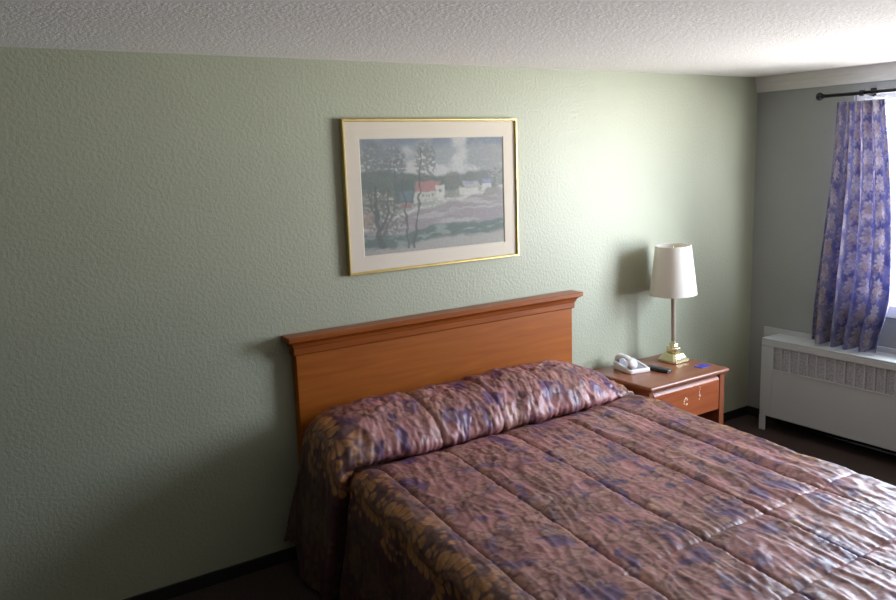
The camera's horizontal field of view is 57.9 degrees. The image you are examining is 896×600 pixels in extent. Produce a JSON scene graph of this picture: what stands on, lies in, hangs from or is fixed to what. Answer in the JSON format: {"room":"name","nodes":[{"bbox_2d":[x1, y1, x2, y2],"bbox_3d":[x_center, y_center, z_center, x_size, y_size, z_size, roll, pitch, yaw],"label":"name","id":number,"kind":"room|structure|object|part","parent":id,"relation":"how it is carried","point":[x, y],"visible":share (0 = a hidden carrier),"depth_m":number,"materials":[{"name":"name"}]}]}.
{"room":"hotel room","nodes":[
{"label":"hotel room","id":0,"kind":"room"},
{"bbox_2d":[0,47,757,599],"bbox_3d":[-1.191,0.149,3.432,8.400,2.300,0.100,-9,12,-33],"label":"wall","id":1,"kind":"structure","parent":0,"point":[165,218],"depth_m":3.52,"materials":[{"name":"green paint"}]},
{"bbox_2d":[339,118,518,275],"bbox_3d":[-0.056,-0.531,4.017,1.016,0.722,0.026,-9,12,-33],"label":"framed picture","id":2,"kind":"object","parent":1,"relation":"attached to","point":[418,193],"visible":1,"depth_m":3.99,"materials":[{"name":"paper"}]},
{"bbox_2d":[359,137,503,255],"bbox_3d":[-0.057,-0.527,4.021,0.834,0.544,0.001,-9,12,-33],"label":"print","id":3,"kind":"object","parent":2,"relation":"attached to","point":[418,193],"depth_m":4.00},
{"bbox_2d":[122,405,747,599],"bbox_3d":[-1.206,1.270,3.527,8.000,0.062,0.012,-9,12,-33],"label":"baseboard","id":4,"kind":"structure","parent":1,"relation":"attached to","point":[196,583],"depth_m":3.65,"materials":[{"name":"black plastic"}]},
{"bbox_2d":[0,0,895,76],"bbox_3d":[0.524,-0.632,0.637,8.400,0.100,6.400,-9,12,-33],"label":"ceiling","id":5,"kind":"structure","parent":0,"point":[736,38],"depth_m":2.90,"materials":[{"name":"white paint"}]},
{"bbox_2d":[169,414,895,599],"bbox_3d":[0.603,1.730,1.056,8.400,0.100,6.400,-9,12,-33],"label":"floor","id":6,"kind":"structure","parent":0,"point":[282,581],"depth_m":4.67,"materials":[{"name":"brown carpet"}]},
{"bbox_2d":[281,290,582,466],"bbox_3d":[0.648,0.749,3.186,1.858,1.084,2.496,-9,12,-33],"label":"headboard","id":7,"kind":"object","parent":6,"relation":"on","point":[347,364],"visible":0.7,"depth_m":4.03,"materials":[{"name":"brown wood"}]},
{"bbox_3d":[0.003,0.103,4.111,1.762,0.092,0.095,-9,12,-33],"label":"cornice","id":8,"kind":"part","parent":7,"relation":"part of","materials":[{"name":"brown wood"}]},
{"bbox_2d":[284,359,895,599],"bbox_3d":[0.671,0.908,3.090,2.169,0.766,2.607,-9,12,-33],"label":"bedspread","id":9,"kind":"object","parent":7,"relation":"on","point":[547,479],"visible":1,"depth_m":3.05,"materials":[{"name":"fabric"}]},
{"bbox_2d":[594,354,728,424],"bbox_3d":[1.242,0.696,4.790,0.669,0.590,0.493,-9,12,-33],"label":"nightstand","id":10,"kind":"object","parent":6,"relation":"on","point":[699,392],"visible":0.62,"depth_m":4.63,"materials":[{"name":"red laminate"}]},
{"bbox_2d":[613,353,649,373],"bbox_3d":[1.075,0.363,4.740,0.147,0.093,0.180,-6,11,-21],"label":"telephone","id":11,"kind":"object","parent":10,"relation":"on","point":[629,365],"visible":1,"depth_m":4.70,"materials":[{"name":"white plastic"}]},
{"bbox_3d":[1.076,0.381,4.743,0.111,0.022,0.144,-6,11,-21],"label":"keypad panel","id":12,"kind":"part","parent":11,"relation":"part of","materials":[{"name":"grey plastic"}]},
{"bbox_3d":[0.981,0.747,4.631,0.030,0.563,0.470,-9,12,-33],"label":"panel","id":13,"kind":"part","parent":10,"relation":"part of","materials":[{"name":"brown wood"}]},
{"bbox_2d":[647,365,671,372],"bbox_3d":[1.221,0.400,4.707,0.048,0.020,0.166,-10,13,-39],"label":"remote control","id":14,"kind":"object","parent":10,"relation":"on","point":[652,367],"visible":0.92,"depth_m":4.68,"materials":[{"name":"black plastic"}]},
{"bbox_2d":[650,243,696,364],"bbox_3d":[1.349,0.023,4.842,0.276,0.705,0.276,-10,13,-33],"label":"table lamp","id":15,"kind":"object","parent":10,"relation":"on","point":[673,278],"visible":1,"depth_m":4.72,"materials":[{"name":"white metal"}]},
{"bbox_3d":[1.337,-0.179,4.803,0.276,0.293,0.276,-10,13,-33],"label":"lamp shade","id":16,"kind":"part","parent":15,"relation":"part of","materials":[{"name":"white fabric"}]},
{"bbox_3d":[1.275,0.555,4.689,0.544,0.205,0.284,-9,12,-33],"label":"drawer","id":17,"kind":"part","parent":10,"relation":"part of","materials":[{"name":"orange wood"}]},
{"bbox_2d":[694,364,710,367],"bbox_3d":[1.500,0.389,4.772,0.092,0.002,0.056,-10,13,-40],"label":"card","id":18,"kind":"object","parent":10,"relation":"on","point":[699,365],"visible":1,"depth_m":4.77,"materials":[{"name":"blue paper"}]},
{"bbox_3d":[1.478,0.672,4.957,0.042,0.563,0.470,-9,12,-33],"label":"panel","id":19,"kind":"part","parent":10,"relation":"part of","materials":[{"name":"brown wood"}]},
{"bbox_2d":[759,326,895,454],"bbox_3d":[2.857,0.686,4.361,0.203,0.652,2.782,-9,12,-33],"label":"radiator cover","id":20,"kind":"object","parent":6,"relation":"on","point":[849,395],"visible":1,"depth_m":4.96,"materials":[{"name":"white metal"}]},
{"bbox_3d":[2.108,0.808,5.398,0.050,0.100,0.042,-9,12,-33],"label":"leg","id":21,"kind":"part","parent":20,"relation":"part of","materials":[{"name":"white metal"}]},
{"bbox_3d":[2.934,0.635,4.406,0.012,0.572,2.782,-9,12,-33],"label":"plate","id":22,"kind":"part","parent":20,"relation":"part of","materials":[{"name":"white metal"}]},
{"bbox_2d":[772,347,895,395],"bbox_3d":[2.820,0.538,4.214,0.010,0.147,2.549,-9,12,-33],"label":"grille","id":23,"kind":"object","parent":20,"relation":"attached to","point":[845,371],"depth_m":4.91,"materials":[{"name":"white metal"}]},
{"bbox_2d":[747,80,895,408],"bbox_3d":[3.842,0.059,2.994,0.100,2.300,6.200,-9,12,-33],"label":"wall","id":24,"kind":"structure","parent":0,"point":[795,133],"depth_m":5.24,"materials":[{"name":"grey paint"}]},
{"bbox_2d":[748,406,895,455],"bbox_3d":[3.836,1.167,3.154,0.012,0.062,6.188,-9,12,-33],"label":"baseboard","id":25,"kind":"structure","parent":24,"relation":"attached to","point":[753,411],"depth_m":5.55,"materials":[{"name":"black plastic"}]},
{"bbox_2d":[755,61,895,92],"bbox_3d":[3.751,-1.017,2.766,0.031,0.097,6.200,-9,12,-33],"label":"trim","id":26,"kind":"structure","parent":24,"relation":"attached to","point":[879,71],"depth_m":4.89,"materials":[{"name":"white paint"}]},
{"bbox_2d":[816,88,895,100],"bbox_3d":[2.869,-1.079,3.994,0.144,0.080,2.197,-9,12,-33],"label":"curtain rod","id":27,"kind":"object","parent":24,"relation":"attached to","point":[819,96],"visible":0.98,"depth_m":4.68,"materials":[{"name":"black metal"}]},
{"bbox_2d":[812,95,891,353],"bbox_3d":[2.396,-0.436,4.772,0.114,1.481,0.485,-9,12,-33],"label":"curtain","id":28,"kind":"object","parent":27,"relation":"hanging from","point":[854,286],"visible":1,"depth_m":4.74,"materials":[{"name":"fabric"}]},
{"bbox_2d":[857,92,895,318],"bbox_3d":[2.928,-0.479,4.234,0.105,1.315,1.770,-9,12,-33],"label":"window","id":29,"kind":"structure","parent":24,"relation":"in","point":[891,313],"depth_m":4.75,"materials":[{"name":"white plastic"}]},
{"bbox_3d":[2.923,0.135,4.326,0.044,0.075,1.770,-9,12,-33],"label":"sill","id":30,"kind":"part","parent":29,"relation":"part of","materials":[{"name":"white plastic"}]}
]}

